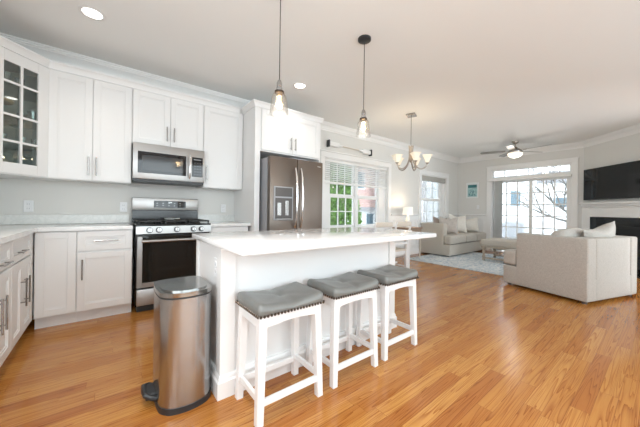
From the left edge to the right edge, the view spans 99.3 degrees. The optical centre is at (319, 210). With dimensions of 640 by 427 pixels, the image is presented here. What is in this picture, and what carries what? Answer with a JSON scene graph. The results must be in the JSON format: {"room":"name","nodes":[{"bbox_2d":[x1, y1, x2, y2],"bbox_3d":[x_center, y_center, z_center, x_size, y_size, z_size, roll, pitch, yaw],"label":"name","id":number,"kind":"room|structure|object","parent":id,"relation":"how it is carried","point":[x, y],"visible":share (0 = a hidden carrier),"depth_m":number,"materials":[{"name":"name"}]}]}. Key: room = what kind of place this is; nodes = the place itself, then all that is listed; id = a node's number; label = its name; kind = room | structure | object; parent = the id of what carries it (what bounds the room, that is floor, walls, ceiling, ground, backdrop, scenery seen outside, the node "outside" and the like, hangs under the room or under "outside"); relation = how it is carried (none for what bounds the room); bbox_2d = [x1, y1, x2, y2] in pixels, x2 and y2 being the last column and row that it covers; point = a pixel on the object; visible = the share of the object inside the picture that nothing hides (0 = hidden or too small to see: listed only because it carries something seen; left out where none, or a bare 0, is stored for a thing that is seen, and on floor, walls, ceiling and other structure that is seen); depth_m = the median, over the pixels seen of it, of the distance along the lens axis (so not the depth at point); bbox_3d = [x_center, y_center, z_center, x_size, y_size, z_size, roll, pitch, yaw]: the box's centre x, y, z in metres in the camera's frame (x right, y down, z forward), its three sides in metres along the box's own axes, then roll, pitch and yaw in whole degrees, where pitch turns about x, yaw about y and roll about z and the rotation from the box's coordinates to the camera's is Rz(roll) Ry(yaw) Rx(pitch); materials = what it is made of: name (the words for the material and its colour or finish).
{"room":"kitchen","nodes":[
{"label":"kitchen","id":0,"kind":"room"},
{"bbox_2d":[0,110,457,252],"bbox_3d":[0.427,-0.264,5.529,10.010,2.740,0.160,1,0,-38],"label":"wall","id":1,"kind":"structure","parent":0,"point":[48,197],"depth_m":3.47,"materials":[{"name":"white paint"}]},
{"bbox_2d":[0,35,51,180],"bbox_3d":[-2.864,-0.878,2.427,0.665,1.136,0.648,1,0,-38],"label":"upper cabinet","id":2,"kind":"object","parent":1,"relation":"attached to","point":[19,159],"visible":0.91,"depth_m":2.55,"materials":[{"name":"white paint"}]},
{"bbox_2d":[3,97,14,104],"bbox_3d":[-2.785,-0.894,2.344,0.200,0.135,0.200,1,0,-38],"label":"cake stand","id":3,"kind":"object","parent":2,"relation":"on","point":[7,101],"visible":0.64,"depth_m":2.37,"materials":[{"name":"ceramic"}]},
{"bbox_2d":[3,114,35,128],"bbox_3d":[-2.889,-0.823,2.429,0.601,0.008,0.588,1,0,-38],"label":"glass shelf","id":4,"kind":"object","parent":2,"relation":"attached to","point":[10,121],"depth_m":2.56,"materials":[{"name":"clear glass"}]},
{"bbox_2d":[3,141,35,150],"bbox_3d":[-2.893,-0.598,2.429,0.601,0.008,0.588,1,0,-38],"label":"glass shelf","id":5,"kind":"object","parent":2,"relation":"attached to","point":[7,145],"depth_m":2.57,"materials":[{"name":"clear glass"}]},
{"bbox_2d":[4,81,36,101],"bbox_3d":[-2.886,-1.103,2.429,0.601,0.008,0.588,1,0,-38],"label":"glass shelf","id":6,"kind":"object","parent":2,"relation":"attached to","point":[11,89],"depth_m":2.55,"materials":[{"name":"clear glass"}]},
{"bbox_2d":[23,200,32,211],"bbox_3d":[-2.967,-0.039,2.763,0.072,0.116,0.010,1,0,-38],"label":"wall outlet","id":7,"kind":"object","parent":1,"relation":"attached to","point":[27,205],"visible":1,"depth_m":2.76,"materials":[{"name":"white plastic"}]},
{"bbox_2d":[47,60,132,184],"bbox_3d":[-2.447,-0.873,2.935,0.671,1.136,0.364,1,0,-38],"label":"upper cabinet","id":8,"kind":"object","parent":1,"relation":"attached to","point":[90,111],"visible":1,"depth_m":2.80,"materials":[{"name":"white paint"}]},
{"bbox_2d":[120,202,126,211],"bbox_3d":[-2.349,-0.036,3.248,0.072,0.116,0.010,1,0,-38],"label":"wall outlet","id":9,"kind":"object","parent":1,"relation":"attached to","point":[123,205],"visible":1,"depth_m":3.25,"materials":[{"name":"white plastic"}]},
{"bbox_2d":[132,81,203,150],"bbox_3d":[-1.883,-1.092,3.374,0.754,0.683,0.364,1,0,-38],"label":"upper cabinet","id":10,"kind":"object","parent":1,"relation":"attached to","point":[160,116],"visible":0.88,"depth_m":3.23,"materials":[{"name":"white paint"}]},
{"bbox_2d":[131,142,203,186],"bbox_3d":[-1.858,-0.533,3.332,0.745,0.430,0.470,1,0,-38],"label":"microwave","id":11,"kind":"object","parent":10,"relation":"attached to","point":[151,163],"visible":0.99,"depth_m":3.17,"materials":[{"name":"silver metal"}]},
{"bbox_2d":[196,99,242,190],"bbox_3d":[-1.380,-0.858,3.771,0.532,1.136,0.364,1,0,-38],"label":"upper cabinet","id":12,"kind":"object","parent":1,"relation":"attached to","point":[222,123],"visible":1,"depth_m":3.65,"materials":[{"name":"white paint"}]},
{"bbox_2d":[221,204,225,211],"bbox_3d":[-1.417,-0.024,3.979,0.072,0.116,0.010,1,0,-38],"label":"wall outlet","id":13,"kind":"object","parent":1,"relation":"attached to","point":[223,207],"visible":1,"depth_m":3.98,"materials":[{"name":"white plastic"}]},
{"bbox_2d":[0,33,639,162],"bbox_3d":[2.533,-1.542,2.866,9.690,0.130,6.610,1,0,-38],"label":"trim","id":14,"kind":"structure","parent":1,"relation":"attached to","point":[49,52],"depth_m":3.82,"materials":[{"name":"white paint"}]},
{"bbox_2d":[326,139,371,155],"bbox_3d":[0.626,-1.252,5.519,1.216,0.132,0.085,2,-1,-38],"label":"wall bar","id":15,"kind":"object","parent":1,"relation":"attached to","point":[329,143],"visible":1,"depth_m":5.35,"materials":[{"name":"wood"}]},
{"bbox_2d":[320,149,391,228],"bbox_3d":[0.794,-0.317,5.779,2.155,1.615,0.220,1,0,-38],"label":"window","id":16,"kind":"structure","parent":1,"relation":"in","point":[380,199],"depth_m":5.78,"materials":[{"name":"white paint"}]},
{"bbox_2d":[325,158,386,188],"bbox_3d":[0.808,-0.742,5.772,1.860,0.475,0.060,1,0,-38],"label":"window blind","id":17,"kind":"object","parent":16,"relation":"attached to","point":[331,161],"visible":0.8,"depth_m":5.68,"materials":[{"name":"white plastic"}]},
{"bbox_2d":[391,216,417,248],"bbox_3d":[2.112,0.628,6.753,1.160,1.000,0.008,1,0,-38],"label":"trim","id":18,"kind":"structure","parent":1,"relation":"attached to","point":[413,241],"depth_m":6.89,"materials":[{"name":"white paint"}]},
{"bbox_2d":[391,214,419,215],"bbox_3d":[2.128,0.118,6.740,1.160,0.050,0.040,1,0,-38],"label":"trim","id":19,"kind":"structure","parent":1,"relation":"attached to","point":[391,214],"depth_m":6.64,"materials":[{"name":"white paint"}]},
{"bbox_2d":[395,248,418,256],"bbox_3d":[2.114,1.056,6.743,1.160,0.145,0.018,1,0,-38],"label":"baseboard","id":20,"kind":"structure","parent":1,"relation":"attached to","point":[414,250],"depth_m":6.94,"materials":[{"name":"white paint"}]},
{"bbox_2d":[418,169,449,226],"bbox_3d":[3.161,-0.278,7.635,1.590,1.600,0.220,1,0,-38],"label":"window","id":21,"kind":"structure","parent":1,"relation":"in","point":[433,196],"depth_m":7.72,"materials":[{"name":"white glass"}]},
{"bbox_2d":[422,175,444,183],"bbox_3d":[3.183,-0.863,7.624,1.260,0.150,0.065,1,0,-38],"label":"roman shade","id":22,"kind":"object","parent":21,"relation":"attached to","point":[424,177],"visible":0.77,"depth_m":7.56,"materials":[{"name":"white fabric"}]},
{"bbox_2d":[393,219,483,246],"bbox_3d":[3.230,0.573,7.154,3.244,0.660,0.744,1,0,-38],"label":"trim","id":23,"kind":"structure","parent":1,"relation":"attached to","point":[393,219],"depth_m":6.97,"materials":[{"name":"white paint"}]},
{"bbox_2d":[0,0,639,157],"bbox_3d":[2.534,-1.667,2.866,10.010,0.120,6.930,1,0,-38],"label":"ceiling","id":24,"kind":"structure","parent":0,"point":[477,76],"depth_m":2.85,"materials":[{"name":"white paint"}]},
{"bbox_2d":[78,5,106,20],"bbox_3d":[-1.923,-1.661,2.296,0.188,0.007,0.188,1,0,-38],"label":"recessed light","id":25,"kind":"object","parent":24,"relation":"in","point":[90,12],"visible":1,"depth_m":2.29,"materials":[{"name":"white paint"}]},
{"bbox_2d":[274,0,283,108],"bbox_3d":[-0.299,-1.178,2.022,0.140,0.933,0.140,1,0,-38],"label":"pendant light","id":26,"kind":"object","parent":24,"relation":"hanging from","point":[278,91],"visible":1,"depth_m":2.02,"materials":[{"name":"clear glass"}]},
{"bbox_2d":[274,80,283,95],"bbox_3d":[-0.302,-0.915,2.022,0.072,0.099,0.072,1,0,-38],"label":"socket","id":27,"kind":"object","parent":26,"relation":"attached to","point":[278,91],"depth_m":2.00,"materials":[{"name":"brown metal"}]},
{"bbox_2d":[293,82,306,88],"bbox_3d":[-0.264,-1.639,3.584,0.188,0.007,0.188,1,0,-38],"label":"recessed light","id":28,"kind":"object","parent":24,"relation":"in","point":[299,85],"visible":1,"depth_m":3.58,"materials":[{"name":"white paint"}]},
{"bbox_2d":[358,34,370,131],"bbox_3d":[0.418,-1.168,2.590,0.140,0.933,0.140,1,0,-38],"label":"pendant light","id":29,"kind":"object","parent":24,"relation":"hanging from","point":[363,39],"visible":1,"depth_m":2.58,"materials":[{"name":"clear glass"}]},
{"bbox_2d":[360,110,366,120],"bbox_3d":[0.414,-0.905,2.590,0.072,0.099,0.072,1,0,-38],"label":"socket","id":30,"kind":"object","parent":29,"relation":"attached to","point":[363,114],"depth_m":2.57,"materials":[{"name":"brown metal"}]},
{"bbox_2d":[391,145,431,170],"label":"chandelier","id":31,"kind":"object","parent":24,"relation":"hanging from","point":[413,157],"depth_m":4.51,"materials":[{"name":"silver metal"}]},
{"bbox_2d":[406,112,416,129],"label":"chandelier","id":32,"kind":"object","parent":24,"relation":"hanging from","point":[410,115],"depth_m":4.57,"materials":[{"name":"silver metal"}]},
{"bbox_2d":[480,141,551,157],"bbox_3d":[4.480,-1.393,6.227,1.299,0.375,1.320,1,0,-38],"label":"ceiling fan","id":33,"kind":"object","parent":24,"relation":"hanging from","point":[514,152],"visible":1,"depth_m":6.21,"materials":[{"name":"silver metal"}]},
{"bbox_2d":[0,250,639,426],"bbox_3d":[2.497,1.193,2.866,10.010,0.120,6.930,1,0,-38],"label":"floor","id":34,"kind":"structure","parent":0,"point":[489,351],"depth_m":1.83,"materials":[{"name":"brown wood"}]},
{"bbox_2d":[0,241,13,366],"bbox_3d":[-2.115,0.632,1.423,0.631,0.879,0.599,1,0,-38],"label":"base cabinet","id":35,"kind":"object","parent":34,"relation":"on","point":[6,261],"visible":0.94,"depth_m":1.73,"materials":[{"name":"white paint"}]},
{"bbox_2d":[8,234,31,350],"bbox_3d":[-2.487,0.628,1.897,0.631,0.879,0.604,1,0,-38],"label":"base cabinet","id":36,"kind":"object","parent":34,"relation":"on","point":[21,247],"visible":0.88,"depth_m":2.03,"materials":[{"name":"white paint"}]},
{"bbox_2d":[29,233,33,320],"bbox_3d":[-2.894,0.622,2.388,0.595,0.879,0.670,1,0,-38],"label":"base cabinet","id":37,"kind":"object","parent":34,"relation":"on","point":[32,250],"visible":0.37,"depth_m":2.35,"materials":[{"name":"white paint"}]},
{"bbox_2d":[33,231,76,328],"bbox_3d":[-2.576,0.626,2.692,0.279,0.879,0.605,1,0,-38],"label":"base cabinet","id":38,"kind":"object","parent":34,"relation":"on","point":[55,252],"visible":0.95,"depth_m":2.46,"materials":[{"name":"white paint"}]},
{"bbox_2d":[76,229,132,321],"bbox_3d":[-2.285,0.630,2.897,0.430,0.879,0.641,1,0,-38],"label":"base cabinet","id":39,"kind":"object","parent":34,"relation":"on","point":[104,257],"visible":0.98,"depth_m":2.68,"materials":[{"name":"white paint"}]},
{"bbox_2d":[132,197,210,311],"bbox_3d":[-1.783,0.464,3.252,0.745,1.225,0.700,1,0,-38],"label":"gas range","id":40,"kind":"object","parent":34,"relation":"on","point":[162,248],"visible":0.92,"depth_m":3.02,"materials":[{"name":"silver metal"}]},
{"bbox_2d":[132,222,210,226],"bbox_3d":[-1.785,0.161,3.260,0.745,0.020,0.600,1,0,-38],"label":"cooktop","id":41,"kind":"object","parent":40,"relation":"in","point":[135,224],"depth_m":3.07,"materials":[{"name":"black metal"}]},
{"bbox_2d":[141,276,211,415],"bbox_3d":[-0.847,0.763,1.606,0.345,0.652,0.377,1,0,-38],"label":"trash can","id":42,"kind":"object","parent":34,"relation":"on","point":[182,305],"visible":1,"depth_m":1.48,"materials":[{"name":"metal"}]},
{"bbox_2d":[210,226,247,232],"bbox_3d":[-1.317,0.643,3.656,0.487,0.879,0.641,1,0,-38],"label":"base cabinet","id":43,"kind":"object","parent":34,"relation":"on","point":[228,228],"visible":0.12,"depth_m":3.44,"materials":[{"name":"white paint"}]},
{"bbox_2d":[198,215,250,226],"bbox_3d":[-1.303,0.137,3.670,0.515,0.132,0.634,1,0,-38],"label":"countertop","id":44,"kind":"structure","parent":43,"relation":"on","point":[215,220],"depth_m":3.80,"materials":[{"name":"stone"}]},
{"bbox_2d":[234,99,323,230],"bbox_3d":[-0.630,-0.162,4.112,1.156,2.508,0.764,1,0,-38],"label":"tall cabinet","id":45,"kind":"object","parent":34,"relation":"on","point":[268,130],"visible":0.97,"depth_m":3.73,"materials":[{"name":"white paint"}]},
{"bbox_2d":[235,282,324,426],"bbox_3d":[-0.237,0.787,1.604,0.436,0.619,0.326,1,0,-38],"label":"counter stool","id":46,"kind":"object","parent":34,"relation":"on","point":[264,309],"visible":1,"depth_m":1.55,"materials":[{"name":"white paint"}]},
{"bbox_2d":[237,282,322,316],"bbox_3d":[-0.233,0.513,1.604,0.425,0.071,0.314,1,0,-38],"label":"seat cushion","id":47,"kind":"object","parent":46,"relation":"on","point":[294,297],"depth_m":1.52,"materials":[{"name":"grey leather"}]},
{"bbox_2d":[259,155,322,230],"bbox_3d":[-0.525,0.186,3.972,0.850,1.785,0.884,1,0,-38],"label":"refrigerator","id":48,"kind":"object","parent":34,"relation":"on","point":[290,195],"visible":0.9,"depth_m":3.61,"materials":[{"name":"grey metal"}]},
{"bbox_2d":[196,240,396,400],"bbox_3d":[-0.105,0.659,2.299,1.671,0.879,0.593,1,0,-38],"label":"kitchen island","id":49,"kind":"object","parent":34,"relation":"on","point":[236,273],"visible":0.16,"depth_m":1.80,"materials":[{"name":"white paint"}]},
{"bbox_2d":[214,257,216,276],"bbox_3d":[-0.636,0.352,1.665,0.010,0.116,0.072,1,0,-38],"label":"wall outlet","id":50,"kind":"object","parent":49,"relation":"attached to","point":[215,258],"visible":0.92,"depth_m":1.66,"materials":[{"name":"white plastic"}]},
{"bbox_2d":[192,227,435,255],"bbox_3d":[0.026,0.204,2.176,1.737,0.034,0.954,1,0,-38],"label":"island countertop","id":51,"kind":"structure","parent":49,"relation":"on","point":[244,243],"depth_m":1.81,"materials":[{"name":"white stone"}]},
{"bbox_2d":[306,272,379,388],"bbox_3d":[0.160,0.793,1.919,0.436,0.619,0.326,1,0,-38],"label":"counter stool","id":52,"kind":"object","parent":34,"relation":"on","point":[338,291],"visible":0.91,"depth_m":1.86,"materials":[{"name":"white paint"}]},
{"bbox_2d":[307,272,378,297],"bbox_3d":[0.163,0.519,1.919,0.425,0.071,0.314,1,0,-38],"label":"seat cushion","id":53,"kind":"object","parent":52,"relation":"on","point":[349,284],"depth_m":1.84,"materials":[{"name":"grey leather"}]},
{"bbox_2d":[374,222,392,229],"bbox_3d":[0.833,0.645,4.324,0.427,0.934,0.495,1,0,-38],"label":"dining chair","id":54,"kind":"object","parent":34,"relation":"on","point":[381,224],"visible":0.23,"depth_m":4.13,"materials":[{"name":"white paint"}]},
{"bbox_2d":[356,264,418,360],"bbox_3d":[0.552,0.798,2.235,0.436,0.619,0.326,1,0,-38],"label":"counter stool","id":55,"kind":"object","parent":34,"relation":"on","point":[390,277],"visible":0.86,"depth_m":2.18,"materials":[{"name":"white paint"}]},
{"bbox_2d":[357,264,417,284],"bbox_3d":[0.556,0.524,2.235,0.425,0.071,0.314,1,0,-38],"label":"seat cushion","id":56,"kind":"object","parent":55,"relation":"on","point":[389,274],"depth_m":2.16,"materials":[{"name":"grey leather"}]},
{"bbox_2d":[376,228,411,267],"bbox_3d":[0.911,0.737,4.839,1.420,0.750,0.720,1,0,-38],"label":"dining table","id":57,"kind":"object","parent":34,"relation":"on","point":[408,249],"visible":0.09,"depth_m":4.97,"materials":[{"name":"white paint"}]},
{"bbox_2d":[394,221,411,267],"bbox_3d":[1.234,0.650,4.639,0.427,0.934,0.495,1,0,-38],"label":"dining chair","id":58,"kind":"object","parent":34,"relation":"on","point":[398,251],"visible":0.41,"depth_m":4.55,"materials":[{"name":"beige wood"}]},
{"bbox_2d":[392,227,422,257],"bbox_3d":[2.050,0.765,6.368,0.640,0.725,0.400,1,0,-38],"label":"side table","id":59,"kind":"object","parent":34,"relation":"on","point":[415,229],"visible":0.38,"depth_m":6.29,"materials":[{"name":"brown wood"}]},
{"bbox_2d":[402,207,412,226],"bbox_3d":[2.046,0.164,6.333,0.240,0.475,0.240,1,0,-38],"label":"table lamp","id":60,"kind":"object","parent":59,"relation":"on","point":[407,211],"visible":0.83,"depth_m":6.25,"materials":[{"name":"white ceramic"}]},
{"bbox_2d":[420,222,485,256],"bbox_3d":[3.701,0.744,7.446,2.110,0.810,0.800,1,0,-38],"label":"sofa","id":61,"kind":"object","parent":34,"relation":"on","point":[444,243],"visible":0.9,"depth_m":6.84,"materials":[{"name":"beige fabric"}]},
{"bbox_2d":[433,216,446,222],"bbox_3d":[3.173,0.385,7.163,0.479,0.451,0.154,1,0,-12],"label":"throw pillow","id":62,"kind":"object","parent":61,"relation":"on","point":[435,220],"visible":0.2,"depth_m":7.13,"materials":[{"name":"brown fabric"}]},
{"bbox_2d":[439,217,457,233],"bbox_3d":[3.275,0.384,6.932,0.460,0.418,0.193,1,0,24],"label":"throw pillow","id":63,"kind":"object","parent":61,"relation":"on","point":[452,224],"visible":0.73,"depth_m":6.86,"materials":[{"name":"beige fabric"}]},
{"bbox_2d":[444,233,465,244],"bbox_3d":[3.263,0.716,6.975,0.828,0.245,0.600,1,0,-38],"label":"seat cushion","id":64,"kind":"object","parent":61,"relation":"on","point":[449,238],"depth_m":6.68,"materials":[{"name":"beige fabric"}]},
{"bbox_2d":[449,214,466,232],"bbox_3d":[3.753,0.361,7.387,0.538,0.522,0.204,1,0,-3],"label":"throw pillow","id":65,"kind":"object","parent":61,"relation":"on","point":[462,219],"visible":0.54,"depth_m":7.33,"materials":[{"name":"beige fabric"}]},
{"bbox_2d":[458,232,476,242],"bbox_3d":[3.842,0.724,7.429,0.629,0.245,0.600,1,0,-38],"label":"seat cushion","id":66,"kind":"object","parent":61,"relation":"on","point":[470,237],"depth_m":7.20,"materials":[{"name":"beige fabric"}]},
{"bbox_2d":[466,217,479,231],"bbox_3d":[4.194,0.404,7.731,0.600,0.403,0.192,1,0,16],"label":"throw pillow","id":67,"kind":"object","parent":61,"relation":"on","point":[471,224],"visible":0.58,"depth_m":7.64,"materials":[{"name":"beige fabric"}]},
{"bbox_2d":[467,231,485,240],"bbox_3d":[4.343,0.730,7.822,0.629,0.245,0.600,1,0,-38],"label":"seat cushion","id":68,"kind":"object","parent":61,"relation":"on","point":[479,235],"depth_m":7.57,"materials":[{"name":"beige fabric"}]},
{"bbox_2d":[410,252,503,275],"bbox_3d":[3.785,1.145,5.947,2.480,0.010,2.770,1,0,-38],"label":"area rug","id":69,"kind":"object","parent":34,"relation":"on","point":[473,261],"visible":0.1,"depth_m":5.95,"materials":[{"name":"white fabric"}]},
{"bbox_2d":[480,238,516,260],"bbox_3d":[4.320,0.899,5.950,0.760,0.495,1.220,1,0,-38],"label":"upholstered bench","id":70,"kind":"object","parent":69,"relation":"on","point":[492,243],"visible":0.52,"depth_m":6.00,"materials":[{"name":"beige fabric"}]},
{"bbox_2d":[480,238,516,248],"bbox_3d":[4.322,0.734,5.950,0.760,0.165,1.220,1,0,-38],"label":"cushion","id":71,"kind":"object","parent":70,"relation":"on","point":[493,243],"depth_m":5.95,"materials":[{"name":"beige fabric"}]},
{"bbox_2d":[503,233,636,303],"bbox_3d":[3.536,0.747,3.925,1.120,0.800,1.050,1,0,-20],"label":"sofa","id":72,"kind":"object","parent":34,"relation":"on","point":[583,269],"visible":0.94,"depth_m":3.49,"materials":[{"name":"beige fabric"}]},
{"bbox_2d":[551,228,582,236],"bbox_3d":[3.395,0.418,3.723,0.606,0.355,0.234,1,0,-21],"label":"cushion","id":73,"kind":"object","parent":72,"relation":"on","point":[572,232],"visible":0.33,"depth_m":3.61,"materials":[{"name":"white fabric"}]},
{"bbox_2d":[581,221,615,236],"bbox_3d":[3.762,0.348,3.669,0.776,0.409,0.210,1,0,-20],"label":"throw pillow","id":74,"kind":"object","parent":72,"relation":"on","point":[609,229],"visible":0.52,"depth_m":3.59,"materials":[{"name":"white fabric"}]},
{"bbox_2d":[579,201,639,229],"bbox_3d":[5.844,0.508,5.221,0.128,1.340,2.010,1,0,7],"label":"fireplace mantel","id":75,"kind":"object","parent":34,"relation":"on","point":[627,209],"visible":0.81,"depth_m":5.54,"materials":[{"name":"white paint"}]},
{"bbox_2d":[579,201,639,207],"bbox_3d":[5.851,-0.110,5.211,0.128,0.105,1.990,1,0,7],"label":"shelf","id":76,"kind":"object","parent":75,"relation":"attached to","point":[626,204],"depth_m":5.43,"materials":[{"name":"white paint"}]},
{"bbox_2d":[590,217,639,278],"bbox_3d":[5.726,0.661,5.225,0.357,1.030,1.850,1,0,7],"label":"fireplace","id":77,"kind":"object","parent":34,"relation":"on","point":[624,226],"visible":0.37,"depth_m":5.22,"materials":[{"name":"black stone"}]},
{"bbox_3d":[-1.739,0.637,0.943,0.631,0.879,0.619,1,0,-38],"label":"base cabinet","id":78,"kind":"object","parent":34,"relation":"on","visible":0},
{"bbox_2d":[0,215,132,244],"bbox_3d":[-2.050,0.127,1.894,1.309,0.132,2.508,1,0,-38],"label":"countertop","id":79,"kind":"structure","parent":78,"relation":"on","point":[12,227],"depth_m":2.72,"materials":[{"name":"stone"}]},
{"bbox_2d":[458,148,584,228],"bbox_3d":[5.231,-0.201,7.384,0.160,2.740,2.850,1,0,-38],"label":"wall","id":80,"kind":"structure","parent":0,"point":[476,171],"depth_m":7.86,"materials":[{"name":"white paint"}]},
{"bbox_2d":[448,214,485,215],"bbox_3d":[4.293,0.147,7.946,0.615,0.050,0.815,1,0,-38],"label":"trim","id":81,"kind":"structure","parent":80,"relation":"attached to","point":[448,214],"depth_m":8.14,"materials":[{"name":"white paint"}]},
{"bbox_2d":[448,216,485,232],"bbox_3d":[4.287,0.657,7.946,0.615,1.000,0.815,1,0,-38],"label":"trim","id":82,"kind":"structure","parent":80,"relation":"attached to","point":[480,222],"depth_m":7.93,"materials":[{"name":"white paint"}]},
{"bbox_2d":[466,182,478,197],"bbox_3d":[4.549,-0.590,8.112,0.022,0.464,0.344,1,0,-38],"label":"framed picture","id":83,"kind":"object","parent":80,"relation":"attached to","point":[472,189],"visible":1,"depth_m":8.11,"materials":[{"name":"white paint"}]},
{"bbox_2d":[468,185,476,196],"bbox_3d":[4.548,-0.577,8.111,0.002,0.355,0.260,1,0,-38],"label":"artwork","id":84,"kind":"object","parent":83,"relation":"attached to","point":[472,189],"depth_m":8.11,"materials":[{"name":"teal"}]},
{"bbox_2d":[488,173,571,250],"bbox_3d":[5.314,0.123,7.021,0.100,1.995,1.770,1,0,-38],"label":"vertical blind","id":85,"kind":"object","parent":80,"relation":"attached to","point":[498,182],"visible":0.94,"depth_m":7.48,"materials":[{"name":"white"}]},
{"bbox_2d":[486,157,578,252],"bbox_3d":[5.430,-0.030,7.091,0.205,2.405,1.950,1,0,-38],"label":"door","id":86,"kind":"structure","parent":80,"relation":"in","point":[571,204],"depth_m":6.94,"materials":[{"name":"white paint"}]},
{"bbox_2d":[584,133,639,217],"bbox_3d":[5.997,-0.191,5.189,0.160,2.740,2.060,1,0,7],"label":"wall","id":87,"kind":"structure","parent":0,"point":[626,149],"depth_m":5.52,"materials":[{"name":"white paint"}]},
{"bbox_2d":[583,160,639,199],"bbox_3d":[5.920,-0.564,5.524,0.082,0.685,1.235,1,0,7],"label":"television","id":88,"kind":"object","parent":87,"relation":"attached to","point":[617,181],"visible":1,"depth_m":5.43,"materials":[{"name":"black plastic"}]},
{"label":"outside","id":89,"kind":"structure","parent":0,"visible":0},
{"bbox_3d":[-20.896,1.748,75.237,180.000,0.050,135.830,1,0,-38],"label":"ground","id":90,"kind":"structure","parent":89,"visible":0},
{"bbox_2d":[330,164,360,224],"bbox_3d":[0.594,-0.144,9.040,1.764,4.304,1.742,1,0,-38],"label":"evergreen tree","id":91,"kind":"object","parent":90,"relation":"on","point":[347,188],"visible":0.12,"depth_m":8.67,"materials":[{"name":"green plant"}]},
{"bbox_2d":[330,166,362,224],"bbox_3d":[1.048,0.003,11.755,1.763,4.022,1.753,1,0,-38],"label":"evergreen tree","id":92,"kind":"object","parent":90,"relation":"on","point":[360,214],"visible":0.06,"depth_m":11.56,"materials":[{"name":"green plant"}]},
{"bbox_2d":[331,167,369,206],"bbox_3d":[3.625,-1.852,25.155,6.200,7.800,4.600,1,0,-26],"label":"brick house","id":93,"kind":"structure","parent":90,"relation":"on","point":[363,191],"depth_m":22.96,"materials":[{"name":"red"}]},
{"bbox_2d":[342,207,369,223],"bbox_3d":[3.980,0.928,19.210,5.600,2.250,3.000,1,0,-26],"label":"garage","id":94,"kind":"structure","parent":90,"relation":"on","point":[365,211],"depth_m":17.31,"materials":[{"name":"white"}]},
{"bbox_2d":[495,168,536,233],"bbox_3d":[13.456,-1.872,27.495,11.600,8.100,8.600,1,0,-10],"label":"house","id":95,"kind":"structure","parent":90,"relation":"on","point":[511,209],"depth_m":24.13,"materials":[{"name":"white"}]},
{"bbox_2d":[536,170,569,233],"bbox_3d":[27.768,-0.932,28.293,9.600,6.600,8.600,1,0,32],"label":"house","id":96,"kind":"structure","parent":90,"relation":"on","point":[548,222],"depth_m":26.74,"materials":[{"name":"white"}]},
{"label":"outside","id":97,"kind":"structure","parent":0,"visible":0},
{"bbox_3d":[67.851,2.925,17.754,111.250,0.050,64.170,1,0,-38],"label":"lawn","id":98,"kind":"structure","parent":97,"visible":0},
{"bbox_2d":[499,166,568,221],"bbox_3d":[11.101,-0.901,11.220,6.938,6.130,4.614,1,0,35],"label":"bare tree","id":99,"kind":"object","parent":98,"relation":"on","point":[561,207],"visible":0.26,"depth_m":11.65,"materials":[{"name":"grey plant"}]},
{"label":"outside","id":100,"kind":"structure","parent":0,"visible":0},
{"bbox_3d":[6.565,1.292,8.591,3.440,0.090,5.000,1,0,-38],"label":"floor","id":101,"kind":"structure","parent":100,"visible":0},
{"bbox_2d":[502,219,527,238],"bbox_3d":[6.973,0.788,9.732,0.560,0.930,0.700,1,0,-38],"label":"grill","id":102,"kind":"object","parent":101,"relation":"on","point":[511,231],"visible":0.43,"depth_m":9.54,"materials":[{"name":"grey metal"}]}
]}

